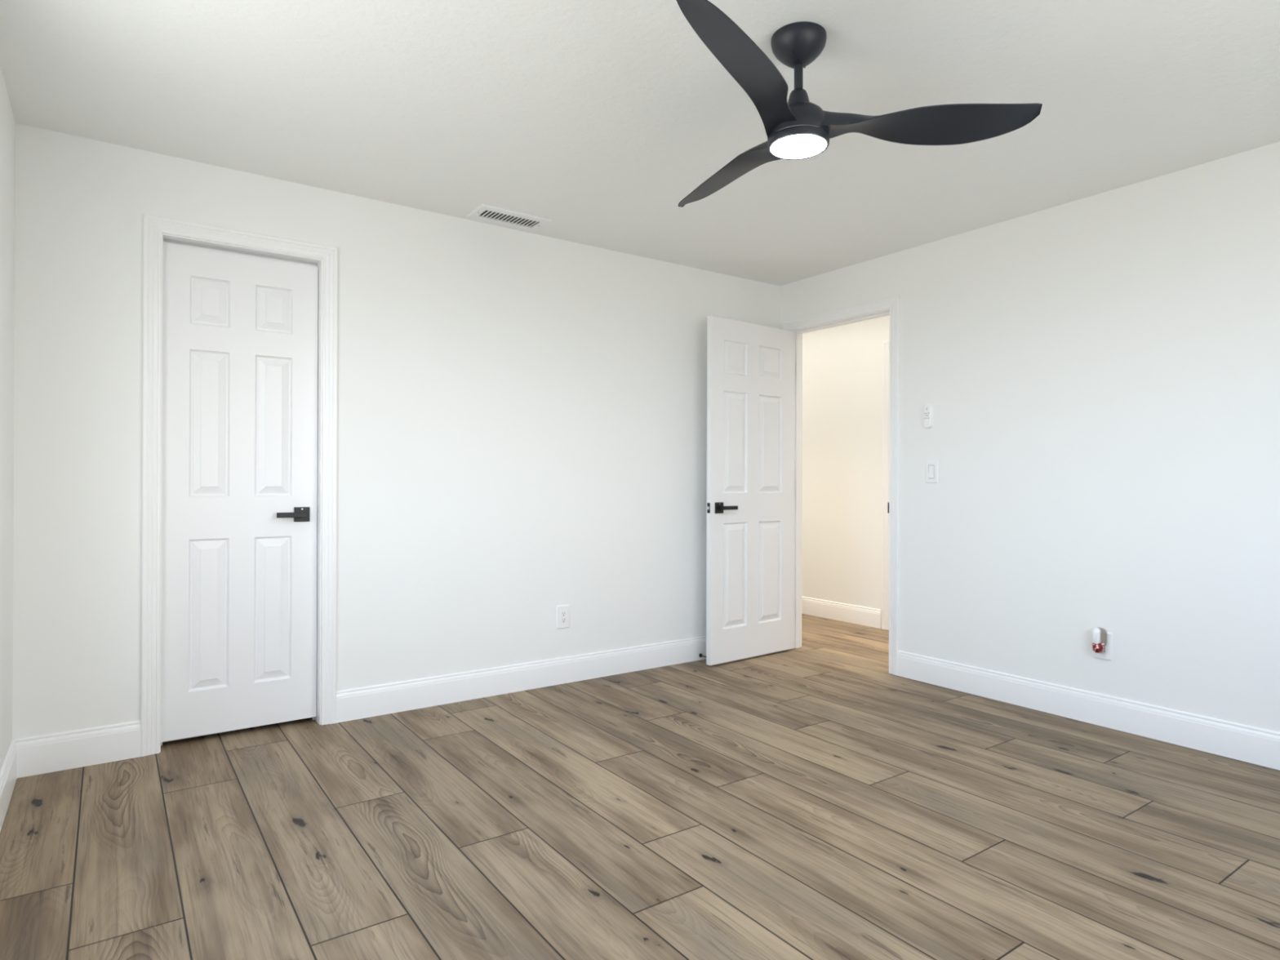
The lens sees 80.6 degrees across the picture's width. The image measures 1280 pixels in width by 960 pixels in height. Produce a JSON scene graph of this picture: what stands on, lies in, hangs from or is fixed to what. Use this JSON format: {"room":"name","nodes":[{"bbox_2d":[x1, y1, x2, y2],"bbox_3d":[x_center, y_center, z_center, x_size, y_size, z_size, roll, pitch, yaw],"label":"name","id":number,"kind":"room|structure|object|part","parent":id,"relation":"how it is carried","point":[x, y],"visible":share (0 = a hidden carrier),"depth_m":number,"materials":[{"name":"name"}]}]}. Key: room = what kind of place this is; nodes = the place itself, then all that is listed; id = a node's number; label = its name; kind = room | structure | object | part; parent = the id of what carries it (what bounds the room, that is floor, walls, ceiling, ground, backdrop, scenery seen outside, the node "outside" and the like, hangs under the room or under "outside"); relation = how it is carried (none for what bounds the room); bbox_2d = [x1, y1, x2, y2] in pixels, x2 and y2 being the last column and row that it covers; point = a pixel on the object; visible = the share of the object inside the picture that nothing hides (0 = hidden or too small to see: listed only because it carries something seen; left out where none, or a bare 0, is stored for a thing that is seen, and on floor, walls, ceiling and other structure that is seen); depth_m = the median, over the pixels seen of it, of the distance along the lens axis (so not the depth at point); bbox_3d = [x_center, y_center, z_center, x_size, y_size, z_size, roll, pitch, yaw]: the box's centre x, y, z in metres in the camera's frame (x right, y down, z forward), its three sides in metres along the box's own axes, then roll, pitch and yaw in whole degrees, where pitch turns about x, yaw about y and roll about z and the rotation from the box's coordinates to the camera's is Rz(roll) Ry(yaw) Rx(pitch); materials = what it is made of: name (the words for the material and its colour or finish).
{"room":"empty bedroom","nodes":[
{"label":"empty bedroom","id":0,"kind":"room"},
{"bbox_2d":[0,65,15,771],"bbox_3d":[-1.456,-0.113,1.463,0.120,2.440,5.020,0,0,-35],"label":"wall","id":1,"kind":"structure","parent":0,"point":[7,123],"depth_m":2.61,"materials":[{"name":"white paint"}]},
{"bbox_2d":[0,739,17,831],"bbox_3d":[-1.144,1.036,1.131,0.015,0.142,4.120,0,0,-35],"label":"baseboard","id":2,"kind":"structure","parent":1,"relation":"attached to","point":[8,773],"depth_m":2.57,"materials":[{"name":"white paint"}]},
{"bbox_2d":[12,123,779,739],"bbox_3d":[-0.724,-0.104,4.012,4.012,2.440,0.105,0,0,-35],"label":"wall","id":3,"kind":"structure","parent":0,"point":[522,416],"depth_m":3.68,"materials":[{"name":"white paint"}]},
{"bbox_2d":[13,720,141,777],"bbox_3d":[-2.169,1.038,2.920,0.400,0.142,0.015,0,0,-35],"label":"baseboard","id":4,"kind":"structure","parent":3,"relation":"attached to","point":[60,751],"depth_m":2.91,"materials":[{"name":"white paint"}]},
{"bbox_2d":[160,242,318,742],"bbox_3d":[-1.732,0.051,3.300,0.608,2.072,0.098,0,0,-35],"label":"door","id":5,"kind":"structure","parent":3,"relation":"in","point":[239,426],"depth_m":3.29,"materials":[{"name":"white paint"}]},
{"bbox_3d":[-1.554,0.156,3.373,0.124,0.023,0.012,0,0,-35],"label":"lever","id":6,"kind":"part","parent":5,"relation":"part of","materials":[{"name":"black metal"}]},
{"bbox_3d":[-1.538,0.156,3.436,0.066,0.066,0.009,0,0,-35],"label":"handle","id":7,"kind":"part","parent":5,"relation":"part of","materials":[{"name":"black metal"}]},
{"bbox_2d":[141,213,337,756],"bbox_3d":[-1.728,0.022,3.295,0.746,2.180,0.122,0,0,-35],"label":"door frame","id":8,"kind":"structure","parent":3,"relation":"attached to","point":[157,230],"depth_m":3.20,"materials":[{"name":"white paint"}]},
{"bbox_2d":[336,635,706,723],"bbox_3d":[-0.224,1.047,4.290,2.866,0.142,0.015,0,0,-35],"label":"baseboard","id":9,"kind":"structure","parent":3,"relation":"attached to","point":[359,703],"depth_m":3.95,"materials":[{"name":"white paint"}]},
{"bbox_2d":[556,604,569,629],"bbox_3d":[-0.422,0.753,4.154,0.080,0.126,0.009,0,0,-35],"label":"wall outlet","id":10,"kind":"object","parent":3,"relation":"attached to","point":[562,611],"visible":1,"depth_m":4.15,"materials":[{"name":"white plastic"}]},
{"bbox_2d":[560,610,566,623],"bbox_3d":[-0.420,0.753,4.152,0.034,0.068,0.003,0,0,-35],"label":"receptacle","id":11,"kind":"object","parent":10,"relation":"attached to","point":[563,613],"depth_m":4.15,"materials":[{"name":"white plastic"}]},
{"bbox_2d":[0,613,1279,959],"bbox_3d":[0.511,1.147,3.184,5.327,0.060,5.790,0,0,-35],"label":"floor","id":12,"kind":"structure","parent":0,"point":[815,800],"depth_m":2.36,"materials":[{"name":"brown wood"}]},
{"bbox_2d":[0,0,1279,286],"bbox_3d":[0.518,-1.373,3.191,5.327,0.100,5.790,0,0,-35],"label":"ceiling","id":13,"kind":"structure","parent":0,"point":[596,119],"depth_m":2.63,"materials":[{"name":"white paint"}]},
{"bbox_2d":[466,204,551,231],"bbox_3d":[-0.659,-1.319,3.812,0.378,0.010,0.194,0,0,-35],"label":"ceiling vent","id":14,"kind":"object","parent":13,"relation":"in","point":[483,212],"visible":1,"depth_m":3.80,"materials":[{"name":"white metal"}]},
{"bbox_2d":[675,0,1042,207],"bbox_3d":[0.361,-1.158,2.330,1.210,0.334,1.146,0,0,-35],"label":"ceiling fan","id":15,"kind":"object","parent":13,"relation":"hanging from","point":[797,128],"visible":1,"depth_m":2.21,"materials":[{"name":"black plastic"}]},
{"bbox_3d":[0.300,-1.052,2.588,0.143,0.081,0.663,0,0,-29],"label":"blade","id":16,"kind":"part","parent":15,"relation":"part of","materials":[{"name":"black plastic"}]},
{"bbox_3d":[0.280,-1.067,1.950,0.143,0.087,0.663,0,0,31],"label":"blade","id":17,"kind":"part","parent":15,"relation":"part of","materials":[{"name":"black plastic"}]},
{"bbox_3d":[0.843,-1.060,2.252,0.663,0.072,0.143,0,0,1],"label":"blade","id":18,"kind":"part","parent":15,"relation":"part of","materials":[{"name":"black plastic"}]},
{"bbox_2d":[801,315,889,609],"bbox_3d":[2.647,-0.092,4.689,0.110,2.440,5.570,0,0,-35],"label":"wall","id":19,"kind":"structure","parent":0,"point":[842,542],"depth_m":6.04,"materials":[{"name":"white paint"}]},
{"bbox_2d":[801,596,881,628],"bbox_3d":[1.409,1.057,6.332,0.015,0.142,1.456,0,0,-35],"label":"baseboard","id":20,"kind":"structure","parent":19,"relation":"attached to","point":[862,615],"depth_m":6.02,"materials":[{"name":"white paint"}]},
{"bbox_2d":[881,340,888,630],"bbox_3d":[2.081,0.039,5.382,0.017,2.178,0.839,0,0,-35],"label":"door frame","id":21,"kind":"structure","parent":19,"relation":"attached to","point":[885,583],"depth_m":5.70,"materials":[{"name":"white paint"}]},
{"bbox_2d":[779,141,1279,732],"bbox_3d":[1.758,-0.097,4.063,0.105,2.440,5.570,0,0,-35],"label":"wall","id":22,"kind":"structure","parent":0,"point":[1100,374],"depth_m":3.46,"materials":[{"name":"white paint"}]},
{"bbox_2d":[706,315,794,665],"bbox_3d":[0.709,0.064,4.766,0.786,2.092,0.141,0,0,-39],"label":"door","id":23,"kind":"structure","parent":22,"relation":"in","point":[749,587],"depth_m":4.72,"materials":[{"name":"white paint"}]},
{"bbox_3d":[0.477,0.168,4.552,0.066,0.066,0.009,0,0,-39],"label":"handle","id":24,"kind":"part","parent":23,"relation":"part of","materials":[{"name":"black metal"}]},
{"bbox_3d":[0.543,0.168,4.551,0.124,0.023,0.012,0,0,-39],"label":"lever","id":25,"kind":"part","parent":23,"relation":"part of","materials":[{"name":"black metal"}]},
{"bbox_2d":[782,295,899,675],"bbox_3d":[1.267,0.033,4.745,0.122,2.182,0.908,0,0,-35],"label":"door frame","id":26,"kind":"structure","parent":22,"relation":"attached to","point":[889,306],"depth_m":4.45,"materials":[{"name":"white paint"}]},
{"bbox_2d":[924,403,933,428],"bbox_3d":[1.596,-0.355,4.184,0.024,0.138,0.045,0,0,-35],"label":"remote","id":27,"kind":"object","parent":22,"relation":"attached to","point":[928,407],"visible":1,"depth_m":4.17,"materials":[{"name":"white plastic"}]},
{"bbox_2d":[925,460,937,483],"bbox_3d":[1.610,-0.045,4.173,0.011,0.122,0.076,0,0,-35],"label":"light switch","id":28,"kind":"object","parent":22,"relation":"attached to","point":[931,467],"visible":1,"depth_m":4.17,"materials":[{"name":"white plastic"}]},
{"bbox_2d":[897,650,1279,769],"bbox_3d":[2.397,1.051,3.045,0.015,0.142,3.172,0,0,-35],"label":"baseboard","id":29,"kind":"structure","parent":22,"relation":"attached to","point":[1248,744],"depth_m":3.43,"materials":[{"name":"white paint"}]},
{"bbox_2d":[1093,631,1111,660],"bbox_3d":[2.114,0.757,3.453,0.009,0.126,0.078,0,0,-35],"label":"wall outlet","id":30,"kind":"object","parent":22,"relation":"attached to","point":[1107,655],"visible":0.52,"depth_m":3.43,"materials":[{"name":"white plastic"}]},
{"bbox_2d":[1091,627,1106,653],"bbox_3d":[2.088,0.730,3.439,0.049,0.110,0.052,0,0,-35],"label":"air freshener","id":31,"kind":"object","parent":30,"relation":"attached to","point":[1099,635],"visible":1,"depth_m":3.43,"materials":[{"name":"beige plastic"}]}
]}

